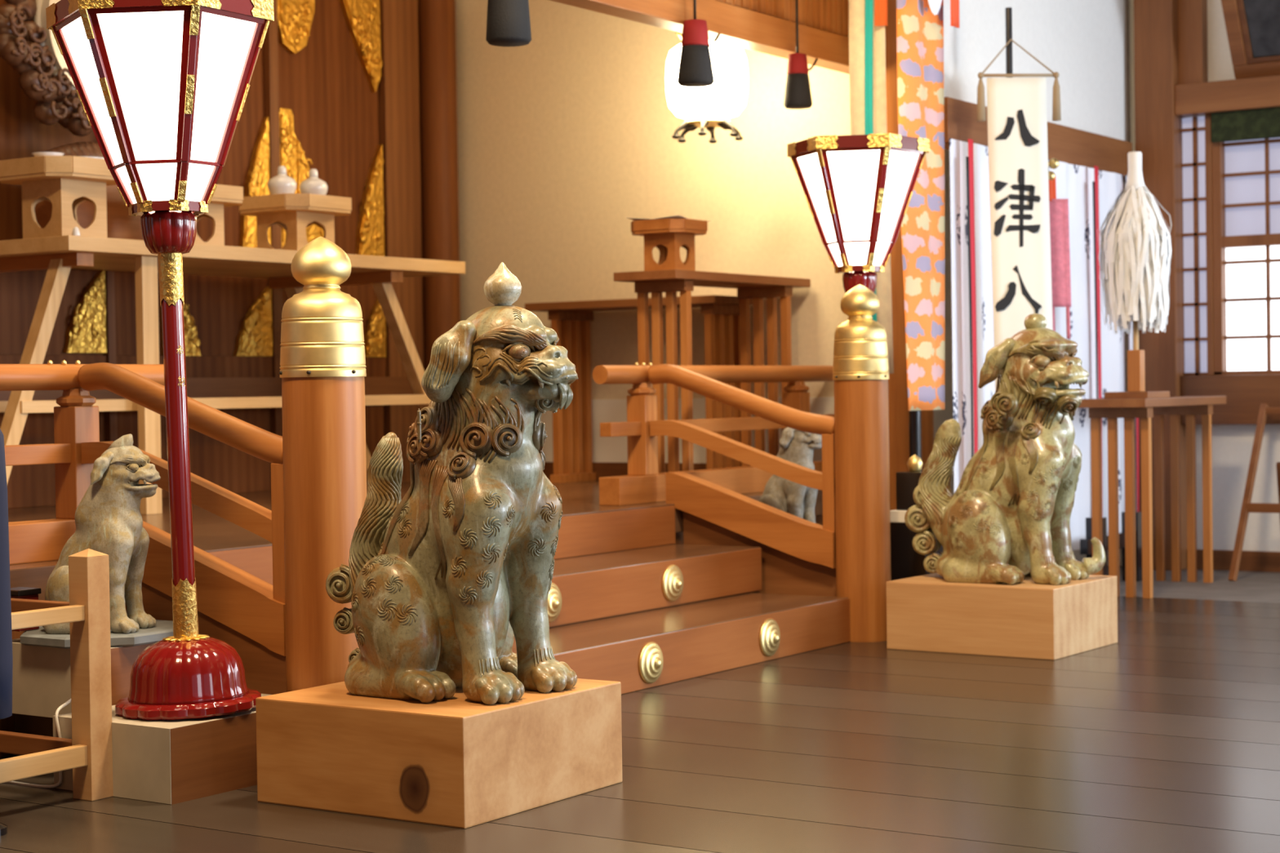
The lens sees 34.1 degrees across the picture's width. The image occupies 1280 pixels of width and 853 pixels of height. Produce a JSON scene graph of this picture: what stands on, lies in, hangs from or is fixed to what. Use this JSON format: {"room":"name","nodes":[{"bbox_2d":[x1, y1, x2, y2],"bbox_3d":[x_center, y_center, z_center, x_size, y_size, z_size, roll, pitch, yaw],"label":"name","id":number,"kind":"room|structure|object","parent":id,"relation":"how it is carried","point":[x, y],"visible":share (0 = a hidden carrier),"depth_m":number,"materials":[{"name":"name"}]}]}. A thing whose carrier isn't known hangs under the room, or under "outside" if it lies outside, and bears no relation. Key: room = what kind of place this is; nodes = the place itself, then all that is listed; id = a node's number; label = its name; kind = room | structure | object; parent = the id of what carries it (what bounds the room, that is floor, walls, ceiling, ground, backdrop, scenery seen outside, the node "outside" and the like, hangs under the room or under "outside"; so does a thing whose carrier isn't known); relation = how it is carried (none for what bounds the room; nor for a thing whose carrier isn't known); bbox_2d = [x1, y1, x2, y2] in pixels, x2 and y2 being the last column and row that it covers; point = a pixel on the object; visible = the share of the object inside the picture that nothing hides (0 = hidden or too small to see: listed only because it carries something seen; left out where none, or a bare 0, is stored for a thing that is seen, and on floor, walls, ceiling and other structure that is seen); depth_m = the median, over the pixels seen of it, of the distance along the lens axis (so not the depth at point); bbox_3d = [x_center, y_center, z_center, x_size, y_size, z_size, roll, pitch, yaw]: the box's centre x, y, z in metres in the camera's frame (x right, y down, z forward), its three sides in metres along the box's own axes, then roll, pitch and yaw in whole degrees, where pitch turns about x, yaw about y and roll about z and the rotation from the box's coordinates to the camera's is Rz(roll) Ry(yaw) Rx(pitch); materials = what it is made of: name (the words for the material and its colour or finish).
{"room":"house of worship","nodes":[
{"label":"house of worship","id":0,"kind":"room"},
{"bbox_2d":[42,433,160,634],"bbox_3d":[-1.399,0.274,5.405,0.316,0.507,0.242,-1,1,10],"label":"stone lion","id":1,"kind":"object","parent":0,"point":[108,520],"visible":0.83,"depth_m":5.35},
{"bbox_2d":[0,515,822,756],"bbox_3d":[-1.034,0.657,6.585,0.060,0.380,7.750,0,1,34],"label":"wall","id":2,"kind":"structure","parent":0,"point":[7,724],"depth_m":5.58,"materials":[{"name":"brown wood"}]},
{"bbox_2d":[8,480,822,599],"bbox_3d":[-2.125,0.415,7.221,2.620,0.115,7.600,0,1,34],"label":"floor","id":3,"kind":"structure","parent":0,"point":[212,532],"depth_m":7.82,"materials":[{"name":"brown wood"}]},
{"bbox_2d":[0,360,164,564],"bbox_3d":[-2.263,0.119,4.980,0.107,0.561,3.140,0,1,34],"label":"landing railing","id":4,"kind":"object","parent":3,"relation":"on","point":[76,421],"visible":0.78,"depth_m":5.88,"materials":[{"name":"brown wood"}]},
{"bbox_2d":[0,235,465,515],"bbox_3d":[-1.829,-0.197,8.805,0.850,1.058,2.778,0,1,34],"label":"table","id":5,"kind":"object","parent":3,"relation":"on","point":[57,255],"visible":0.66,"depth_m":8.07,"materials":[{"name":"brown wood"}]},
{"bbox_2d":[0,155,116,238],"bbox_3d":[-2.192,-0.855,7.952,0.410,0.299,0.410,0,1,34],"label":"stand","id":6,"kind":"object","parent":5,"relation":"on","point":[65,182],"visible":0.77,"depth_m":7.84,"materials":[{"name":"beige wood"}]},
{"bbox_2d":[31,151,64,156],"bbox_3d":[-2.225,-1.005,7.850,0.120,0.042,0.120,0,1,34],"label":"dish","id":7,"kind":"object","parent":6,"relation":"on","point":[36,153],"visible":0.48,"depth_m":7.80,"materials":[{"name":"white ceramic"}]},
{"bbox_2d":[0,172,116,186],"bbox_3d":[-2.193,-0.958,7.951,0.400,0.056,0.400,0,1,34],"label":"tray","id":8,"kind":"object","parent":6,"relation":"on","point":[24,179],"depth_m":7.83,"materials":[{"name":"beige wood"}]},
{"bbox_2d":[79,155,104,159],"bbox_3d":[-2.114,-1.006,7.980,0.156,0.036,0.156,0,1,34],"label":"dish","id":9,"kind":"object","parent":6,"relation":"on","point":[100,157],"visible":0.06,"depth_m":7.92,"materials":[{"name":"white ceramic"}]},
{"bbox_2d":[0,0,143,239],"bbox_3d":[-2.274,-1.418,8.584,0.182,1.405,0.941,0,1,34],"label":"wall panel","id":10,"kind":"object","parent":5,"relation":"on","point":[32,50],"visible":0.39,"depth_m":8.35,"materials":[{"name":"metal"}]},
{"bbox_2d":[71,226,79,235],"bbox_3d":[-2.088,-0.721,7.730,0.031,0.037,0.032,0,1,34],"label":"cone","id":11,"kind":"object","parent":5,"relation":"on","point":[76,232],"visible":1,"depth_m":7.72,"materials":[{"name":"white ceramic"}]},
{"bbox_2d":[194,184,243,245],"bbox_3d":[-1.846,-0.846,8.504,0.390,0.252,0.390,0,1,34],"label":"stand","id":12,"kind":"object","parent":5,"relation":"on","point":[224,195],"visible":0.22,"depth_m":8.48,"materials":[{"name":"beige wood"}]},
{"bbox_2d":[210,197,242,206],"bbox_3d":[-1.847,-0.930,8.502,0.380,0.049,0.380,0,1,34],"label":"tray","id":13,"kind":"object","parent":12,"relation":"on","point":[215,202],"depth_m":8.47,"materials":[{"name":"beige wood"}]},
{"bbox_2d":[239,193,351,250],"bbox_3d":[-1.492,-0.862,9.049,0.410,0.252,0.410,0,1,34],"label":"stand","id":14,"kind":"object","parent":5,"relation":"on","point":[294,212],"visible":0.84,"depth_m":8.92,"materials":[{"name":"brown wood"}]},
{"bbox_2d":[267,165,297,194],"bbox_3d":[-1.534,-1.042,8.951,0.124,0.150,0.124,0,1,34],"label":"jar","id":15,"kind":"object","parent":14,"relation":"on","point":[282,183],"visible":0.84,"depth_m":8.91,"materials":[{"name":"white ceramic"}]},
{"bbox_2d":[240,206,351,216],"bbox_3d":[-1.493,-0.945,9.047,0.400,0.049,0.400,0,1,34],"label":"tray","id":16,"kind":"object","parent":14,"relation":"on","point":[244,211],"depth_m":8.93,"materials":[{"name":"beige wood"}]},
{"bbox_2d":[299,168,328,195],"bbox_3d":[-1.420,-1.046,9.085,0.124,0.150,0.124,0,1,34],"label":"jar","id":17,"kind":"object","parent":14,"relation":"on","point":[314,185],"visible":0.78,"depth_m":9.04,"materials":[{"name":"white ceramic"}]},
{"bbox_2d":[524,294,752,483],"bbox_3d":[-0.008,-0.170,10.126,1.100,0.885,0.350,0,1,34],"label":"table","id":18,"kind":"object","parent":3,"relation":"on","point":[572,442],"visible":0.74,"depth_m":10.23,"materials":[{"name":"brown wood"}]},
{"bbox_2d":[613,269,810,472],"bbox_3d":[0.348,-0.197,9.374,0.320,0.957,1.160,0,1,34],"label":"table","id":19,"kind":"object","parent":3,"relation":"on","point":[756,287],"visible":0.59,"depth_m":9.06,"materials":[{"name":"brown wood"}]},
{"bbox_2d":[631,217,707,271],"bbox_3d":[0.128,-0.778,9.048,0.280,0.222,0.280,0,1,34],"label":"stand","id":20,"kind":"object","parent":19,"relation":"on","point":[668,235],"visible":0.95,"depth_m":8.97,"materials":[{"name":"brown wood"}]},
{"bbox_2d":[626,214,709,222],"bbox_3d":[0.126,-0.889,9.046,0.270,0.033,0.270,0,1,34],"label":"paper sheet","id":21,"kind":"object","parent":20,"relation":"on","point":[677,215],"visible":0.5,"depth_m":8.92,"materials":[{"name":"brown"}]},
{"bbox_2d":[631,228,706,235],"bbox_3d":[0.127,-0.851,9.047,0.270,0.039,0.270,0,1,34],"label":"tray","id":22,"kind":"object","parent":20,"relation":"on","point":[637,232],"depth_m":8.96,"materials":[{"name":"brown wood"}]},
{"bbox_2d":[592,362,834,506],"bbox_3d":[0.366,0.009,8.898,0.107,0.561,1.860,0,1,34],"label":"landing railing","id":23,"kind":"object","parent":3,"relation":"on","point":[643,483],"visible":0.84,"depth_m":8.37,"materials":[{"name":"brown wood"}]},
{"bbox_2d":[485,0,531,46],"bbox_3d":[-0.458,-1.592,7.220,0.157,0.533,0.157,0,1,34],"label":"tassel","id":24,"kind":"object","parent":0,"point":[508,21],"visible":1,"depth_m":7.16,"materials":[{"name":"black fabric"}]},
{"bbox_2d":[0,565,1279,852],"bbox_3d":[2.725,0.934,1.992,11.700,0.120,14.300,0,1,34],"label":"floor","id":25,"kind":"structure","parent":0,"point":[1164,737],"depth_m":5.16,"materials":[{"name":"brown wood"}]},
{"bbox_2d":[0,429,13,836],"bbox_3d":[-1.422,0.437,4.543,0.124,0.905,0.128,0,1,34],"label":"stand","id":26,"kind":"object","parent":25,"relation":"on","point":[6,633],"visible":1,"depth_m":4.51,"materials":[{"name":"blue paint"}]},
{"bbox_2d":[10,586,40,631],"bbox_3d":[-1.612,0.475,5.429,0.080,0.107,0.075,0,1,34],"label":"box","id":27,"kind":"object","parent":25,"relation":"on","point":[21,593],"visible":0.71,"depth_m":5.40,"materials":[{"name":"black"}]},
{"bbox_2d":[5,698,71,788],"bbox_3d":[-1.503,0.769,5.179,0.327,0.226,0.116,0,1,34],"label":"cable","id":28,"kind":"object","parent":25,"relation":"on","point":[68,701],"visible":0.64,"depth_m":5.07,"materials":[{"name":"white plastic"}]},
{"bbox_2d":[0,548,113,801],"bbox_3d":[-1.845,0.599,4.629,0.614,0.592,1.202,0,1,34],"label":"fence","id":29,"kind":"object","parent":25,"relation":"on","point":[89,753],"visible":0.99,"depth_m":4.92,"materials":[{"name":"beige wood"}]},
{"bbox_2d":[12,619,205,756],"bbox_3d":[-1.401,0.699,5.465,0.418,0.347,0.414,0,1,34],"label":"plinth","id":30,"kind":"object","parent":25,"relation":"on","point":[42,672],"visible":0.38,"depth_m":5.32,"materials":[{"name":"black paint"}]},
{"bbox_2d":[53,693,271,804],"bbox_3d":[-1.113,0.785,5.178,0.405,0.177,0.520,0,1,34],"label":"block","id":31,"kind":"object","parent":25,"relation":"on","point":[165,762],"visible":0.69,"depth_m":4.93,"materials":[{"name":"brown wood"}]},
{"bbox_2d":[45,0,274,719],"bbox_3d":[-1.139,-0.169,5.107,0.500,1.724,0.552,-1,1,34],"label":"lantern","id":32,"kind":"object","parent":31,"relation":"on","point":[162,86],"visible":1,"depth_m":5.01,"materials":[{"name":"paint"}]},
{"bbox_2d":[77,362,286,694],"bbox_3d":[-1.232,0.341,5.711,0.792,1.045,0.085,0,1,34],"label":"stair railing","id":33,"kind":"object","parent":25,"relation":"on","point":[236,607],"visible":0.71,"depth_m":5.59,"materials":[{"name":"brown wood"}]},
{"bbox_2d":[279,236,366,692],"bbox_3d":[-0.820,0.186,5.427,0.228,1.358,0.223,-1,1,-28],"label":"newel post","id":34,"kind":"object","parent":25,"relation":"on","point":[322,372],"visible":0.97,"depth_m":5.33,"materials":[{"name":"brown wood"}]},
{"bbox_2d":[255,678,622,828],"bbox_3d":[-0.469,0.746,4.957,0.614,0.244,0.617,0,1,33],"label":"pedestal","id":35,"kind":"object","parent":25,"relation":"on","point":[459,762],"visible":0.88,"depth_m":4.72,"materials":[{"name":"brown wood"}]},
{"bbox_2d":[325,262,578,705],"bbox_3d":[-0.466,0.121,4.963,0.480,1.006,0.658,-2,1,-36],"label":"lion","id":36,"kind":"object","parent":35,"relation":"on","point":[440,581],"visible":1,"depth_m":4.79},
{"bbox_2d":[208,506,849,694],"bbox_3d":[-0.295,0.588,6.840,0.863,0.488,2.800,0,1,34],"label":"staircase","id":37,"kind":"structure","parent":25,"relation":"on","point":[610,564],"depth_m":7.25,"materials":[{"name":"brown wood"}]},
{"bbox_2d":[647,364,835,604],"bbox_3d":[0.406,0.274,8.108,0.840,1.045,0.085,0,1,34],"label":"stair railing","id":38,"kind":"object","parent":25,"relation":"on","point":[798,555],"visible":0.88,"depth_m":8.05,"materials":[{"name":"brown wood"}]},
{"bbox_2d":[758,426,822,523],"bbox_3d":[0.600,0.194,8.435,0.311,0.497,0.236,0,1,40],"label":"stone lion","id":39,"kind":"object","parent":25,"relation":"on","point":[797,446],"visible":0.53,"depth_m":8.36},
{"bbox_2d":[832,284,891,642],"bbox_3d":[0.829,0.133,7.812,0.213,1.328,0.210,-1,1,-11],"label":"newel post","id":40,"kind":"object","parent":25,"relation":"on","point":[860,366],"visible":1,"depth_m":7.73,"materials":[{"name":"brown wood"}]},
{"bbox_2d":[889,509,942,580],"bbox_3d":[1.111,0.552,8.028,0.157,0.475,0.360,0,1,34],"label":"stand","id":41,"kind":"object","parent":25,"relation":"on","point":[905,562],"visible":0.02,"depth_m":7.89,"materials":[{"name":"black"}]},
{"bbox_2d":[896,454,922,510],"bbox_3d":[1.046,0.212,7.936,0.110,0.210,0.110,0,1,34],"label":"black casket","id":42,"kind":"object","parent":41,"relation":"on","point":[907,482],"visible":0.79,"depth_m":7.90,"materials":[{"name":"black paint"}]},
{"bbox_2d":[886,573,1117,660],"bbox_3d":[1.312,0.673,7.557,0.648,0.244,0.560,0,1,35],"label":"pedestal","id":43,"kind":"object","parent":25,"relation":"on","point":[1027,619],"visible":0.88,"depth_m":7.34,"materials":[{"name":"beige wood"}]},
{"bbox_2d":[904,313,1105,585],"bbox_3d":[1.297,0.073,7.546,0.703,0.955,0.455,0,1,36],"label":"lion","id":44,"kind":"object","parent":43,"relation":"on","point":[1006,519],"visible":1,"depth_m":7.39},
{"bbox_2d":[977,7,1061,391],"bbox_3d":[1.611,-0.497,8.784,0.309,2.530,0.244,-2,1,-44],"label":"banner","id":45,"kind":"object","parent":25,"relation":"on","point":[1016,107],"visible":0.69,"depth_m":8.77,"materials":[{"name":"white fabric"}]},
{"bbox_2d":[1048,158,1071,338],"bbox_3d":[1.814,-0.205,9.100,0.111,1.929,0.093,0,1,34],"label":"pennant","id":46,"kind":"object","parent":25,"relation":"on","point":[1058,208],"visible":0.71,"depth_m":9.09,"materials":[{"name":"pink fabric"}]},
{"bbox_2d":[1080,511,1142,582],"bbox_3d":[2.232,0.576,9.782,0.080,0.330,0.800,0,1,34],"label":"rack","id":47,"kind":"object","parent":25,"relation":"on","point":[1086,544],"visible":0.49,"depth_m":9.80,"materials":[{"name":"black paint"}]},
{"bbox_2d":[1078,395,1226,598],"bbox_3d":[2.347,0.305,9.541,0.330,0.876,1.080,0,1,34],"label":"table","id":48,"kind":"object","parent":25,"relation":"on","point":[1112,409],"visible":0.89,"depth_m":9.26,"materials":[{"name":"brown wood"}]},
{"bbox_2d":[1097,151,1171,398],"bbox_3d":[2.207,-0.672,9.277,0.324,1.092,0.329,0,1,34],"label":"wand","id":49,"kind":"object","parent":48,"relation":"on","point":[1135,254],"visible":1,"depth_m":9.18,"materials":[{"name":"white paper"}]},
{"bbox_2d":[1228,403,1279,581],"bbox_3d":[3.116,0.310,9.916,0.512,0.841,0.469,0,1,34],"label":"easel","id":50,"kind":"object","parent":25,"relation":"on","point":[1247,507],"visible":1,"depth_m":9.98,"materials":[{"name":"brown wood"}]},
{"bbox_3d":[0.883,0.701,8.179,0.375,0.177,0.390,0,1,34],"label":"block","id":51,"kind":"object","parent":25,"relation":"on","visible":0},
{"bbox_2d":[786,133,929,293],"bbox_3d":[0.863,-0.250,8.162,0.509,1.724,0.550,0,1,34],"label":"lantern","id":52,"kind":"object","parent":51,"relation":"on","point":[858,189],"visible":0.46,"depth_m":8.03,"materials":[{"name":"paper"}]},
{"bbox_2d":[455,0,850,399],"bbox_3d":[-0.053,-1.577,10.424,2.700,3.920,0.120,0,1,34],"label":"wall","id":53,"kind":"structure","parent":0,"point":[565,135],"depth_m":10.41,"materials":[{"name":"paint"}]},
{"bbox_2d":[417,0,460,371],"bbox_3d":[-1.048,-1.624,10.826,0.206,3.800,0.206,0,1,34],"label":"pillar","id":54,"kind":"structure","parent":53,"relation":"attached to","point":[436,18],"depth_m":10.74,"materials":[{"name":"brown wood"}]},
{"bbox_2d":[542,462,706,480],"bbox_3d":[0.033,0.224,10.320,2.250,0.090,0.040,0,1,34],"label":"baseboard","id":55,"kind":"structure","parent":53,"relation":"attached to","point":[602,469],"depth_m":10.42,"materials":[{"name":"brown wood"}]},
{"bbox_2d":[540,396,834,462],"bbox_3d":[0.037,0.024,10.327,2.250,0.320,0.015,0,1,34],"label":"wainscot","id":56,"kind":"structure","parent":53,"relation":"attached to","point":[605,449],"depth_m":10.41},
{"bbox_2d":[677,0,720,87],"bbox_3d":[0.272,-1.619,8.307,0.147,0.540,0.347,0,1,34],"label":"tassel","id":57,"kind":"object","parent":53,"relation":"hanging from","point":[695,67],"visible":1,"depth_m":8.18,"materials":[{"name":"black fabric"}]},
{"bbox_2d":[550,0,849,74],"bbox_3d":[-0.048,-1.644,8.009,0.120,0.130,4.120,0,1,34],"label":"trim","id":58,"kind":"structure","parent":53,"relation":"attached to","point":[737,26],"depth_m":8.61,"materials":[{"name":"brown wood"}]},
{"bbox_2d":[715,0,848,37],"bbox_3d":[-0.058,-2.251,7.999,0.057,1.085,4.120,0,1,34],"label":"trim","id":59,"kind":"structure","parent":53,"relation":"attached to","point":[829,15],"depth_m":9.15,"materials":[{"name":"brown wood"}]},
{"bbox_2d":[783,0,817,109],"bbox_3d":[0.730,-1.635,8.989,0.121,0.545,0.334,0,1,34],"label":"tassel","id":60,"kind":"object","parent":53,"relation":"hanging from","point":[797,95],"visible":1,"depth_m":8.87,"materials":[{"name":"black fabric"}]},
{"bbox_2d":[884,0,933,510],"bbox_3d":[1.193,-1.393,9.713,0.310,4.300,0.310,0,1,34],"label":"trim","id":61,"kind":"structure","parent":53,"relation":"attached to","point":[899,436],"depth_m":9.58,"materials":[{"name":"brown wood"}]},
{"bbox_2d":[933,149,953,495],"bbox_3d":[1.462,-1.412,10.526,0.100,4.300,1.670,0,1,34],"label":"wall","id":62,"kind":"structure","parent":0,"point":[940,416],"depth_m":10.58,"materials":[{"name":"white paint"}]},
{"bbox_2d":[943,0,1128,141],"bbox_3d":[1.817,-2.477,9.680,0.080,2.150,2.190,0,1,34],"label":"wall","id":63,"kind":"structure","parent":0,"point":[1085,42],"depth_m":9.84,"materials":[{"name":"white paint"}]},
{"bbox_2d":[948,137,977,493],"bbox_3d":[1.359,-0.295,8.756,0.066,1.815,0.126,0,1,34],"label":"curtain","id":64,"kind":"object","parent":63,"relation":"hanging from","point":[954,162],"visible":0.78,"depth_m":8.75,"materials":[{"name":"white fabric"}]},
{"bbox_2d":[959,140,995,471],"bbox_3d":[1.570,-0.304,9.081,0.078,1.815,0.691,0,1,34],"label":"curtain","id":65,"kind":"object","parent":63,"relation":"hanging from","point":[984,282],"visible":0.09,"depth_m":8.91,"materials":[{"name":"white fabric"}]},
{"bbox_2d":[943,97,1132,180],"bbox_3d":[1.833,-1.312,9.671,0.130,0.190,2.140,0,1,34],"label":"trim","id":66,"kind":"structure","parent":63,"relation":"attached to","point":[1070,145],"depth_m":9.79,"materials":[{"name":"brown wood"}]},
{"bbox_2d":[1048,159,1102,550],"bbox_3d":[1.947,-0.321,9.672,0.066,1.815,0.754,0,1,38],"label":"curtain","id":67,"kind":"object","parent":63,"relation":"hanging from","point":[1071,180],"visible":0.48,"depth_m":9.89,"materials":[{"name":"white fabric"}]},
{"bbox_2d":[1087,167,1139,534],"bbox_3d":[2.300,-0.335,10.168,0.066,1.815,0.512,0,1,35],"label":"curtain","id":68,"kind":"object","parent":63,"relation":"hanging from","point":[1110,184],"visible":0.28,"depth_m":10.18,"materials":[{"name":"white fabric"}]},
{"bbox_2d":[1124,175,1136,449],"bbox_3d":[2.458,-0.342,10.436,0.017,1.815,0.155,0,1,27],"label":"curtain","id":69,"kind":"object","parent":63,"relation":"hanging from","point":[1130,335],"visible":0.12,"depth_m":10.41,"materials":[{"name":"white fabric"}]},
{"bbox_2d":[1072,0,1279,566],"bbox_3d":[6.750,-1.444,7.909,11.600,4.300,0.120,0,1,34],"label":"wall","id":70,"kind":"structure","parent":0,"point":[1232,445],"depth_m":10.43,"materials":[{"name":"white paint"}]},
{"bbox_2d":[1133,0,1186,570],"bbox_3d":[2.628,-1.429,10.532,0.200,4.300,0.200,0,1,34],"label":"pillar","id":71,"kind":"structure","parent":70,"relation":"attached to","point":[1157,130],"depth_m":10.45,"materials":[{"name":"brown wood"}]},
{"bbox_2d":[1181,115,1207,375],"bbox_3d":[2.792,-0.783,10.473,0.135,1.535,0.035,0,1,34],"label":"window","id":72,"kind":"structure","parent":70,"relation":"in","point":[1193,130],"depth_m":10.47,"materials":[{"name":"grey paper"}]},
{"bbox_2d":[1177,0,1213,375],"bbox_3d":[2.780,-1.867,10.442,0.155,3.225,0.080,0,1,34],"label":"trim","id":73,"kind":"structure","parent":70,"relation":"attached to","point":[1192,14],"depth_m":10.41,"materials":[{"name":"brown wood"}]},
{"bbox_2d":[1174,75,1279,117],"bbox_3d":[7.096,-1.642,7.515,10.585,0.150,0.140,0,1,34],"label":"trim","id":74,"kind":"structure","parent":70,"relation":"attached to","point":[1198,99],"depth_m":10.26,"materials":[{"name":"brown wood"}]},
{"bbox_2d":[1221,0,1279,79],"bbox_3d":[3.271,-2.103,9.816,1.100,0.786,0.482,0,1,34],"label":"framed picture","id":75,"kind":"object","parent":74,"relation":"on","point":[1252,26],"visible":1,"depth_m":10.15},
{"bbox_2d":[1180,373,1279,424],"bbox_3d":[7.141,-0.146,7.575,10.585,0.245,0.140,0,1,34],"label":"trim","id":76,"kind":"structure","parent":70,"relation":"attached to","point":[1244,393],"depth_m":10.31,"materials":[{"name":"brown wood"}]},
{"bbox_2d":[1196,549,1279,572],"bbox_3d":[7.162,0.656,7.598,10.580,0.100,0.035,0,1,34],"label":"baseboard","id":77,"kind":"structure","parent":70,"relation":"attached to","point":[1251,561],"depth_m":10.36,"materials":[{"name":"brown wood"}]},
{"bbox_2d":[1210,106,1279,142],"bbox_3d":[3.402,-1.484,9.978,1.365,0.147,0.025,0,1,34],"label":"valance","id":78,"kind":"object","parent":70,"relation":"hanging from","point":[1257,123],"visible":1,"depth_m":10.25,"materials":[{"name":"green fabric"}]},
{"bbox_2d":[1211,137,1279,375],"bbox_3d":[3.461,-0.898,10.048,1.410,1.320,0.080,0,1,34],"label":"window","id":79,"kind":"structure","parent":70,"relation":"in","point":[1246,174],"depth_m":10.38,"materials":[{"name":"white"}]},
{"bbox_3d":[1.705,-3.476,2.734,14.200,0.100,14.600,0,1,34],"label":"ceiling","id":80,"kind":"structure","parent":0,"visible":0},
{"bbox_2d":[665,31,748,143],"bbox_3d":[0.286,-2.402,9.318,0.370,2.240,0.370,-2,1,-36],"label":"hanging lantern","id":81,"kind":"object","parent":80,"relation":"hanging from","point":[709,108],"visible":0.84,"depth_m":9.21,"materials":[{"name":"beige"}]},
{"bbox_2d":[848,0,893,373],"bbox_3d":[0.965,-1.748,8.783,0.170,3.550,0.067,-1,1,1],"label":"streamer","id":82,"kind":"object","parent":80,"relation":"hanging from","point":[868,19],"visible":0.43,"depth_m":8.80,"materials":[{"name":"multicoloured fabric"}]},
{"bbox_2d":[896,0,959,471],"bbox_3d":[1.147,-1.371,8.541,0.151,4.300,0.479,0,1,34],"label":"hanging fabric banner","id":83,"kind":"object","parent":80,"relation":"hanging from","point":[919,23],"visible":0.92,"depth_m":8.54,"materials":[{"name":"orange fabric"}]},
{"bbox_3d":[-3.183,-1.486,7.950,0.100,3.920,7.720,0,1,34],"label":"wall","id":84,"kind":"structure","parent":0,"visible":0},
{"bbox_2d":[0,0,106,508],"bbox_3d":[-2.594,-1.214,8.646,0.101,3.105,0.920,0,1,34],"label":"wall panel","id":85,"kind":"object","parent":84,"relation":"in","point":[78,332],"depth_m":8.72,"materials":[{"name":"brown wood"}]},
{"bbox_2d":[114,41,273,497],"bbox_3d":[-2.045,-1.237,9.464,0.101,3.105,0.990,0,1,34],"label":"wall panel","id":86,"kind":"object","parent":84,"relation":"in","point":[228,321],"depth_m":9.67,"materials":[{"name":"brown wood"}]},
{"bbox_2d":[0,0,414,441],"bbox_3d":[-2.003,-1.238,9.460,0.065,3.105,3.130,0,1,34],"label":"door frame","id":87,"kind":"structure","parent":84,"relation":"attached to","point":[271,44],"depth_m":9.85,"materials":[{"name":"brown wood"}]},
{"bbox_2d":[277,0,386,457],"bbox_3d":[-1.530,-1.259,10.232,0.101,3.105,0.760,0,1,34],"label":"wall panel","id":88,"kind":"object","parent":84,"relation":"in","point":[330,62],"depth_m":10.32,"materials":[{"name":"brown wood"}]},
{"bbox_2d":[377,0,423,481],"bbox_3d":[-1.245,-1.471,10.667,0.090,3.505,0.270,0,1,34],"label":"pillar","id":89,"kind":"structure","parent":84,"relation":"attached to","point":[398,86],"depth_m":10.64,"materials":[{"name":"brown wood"}]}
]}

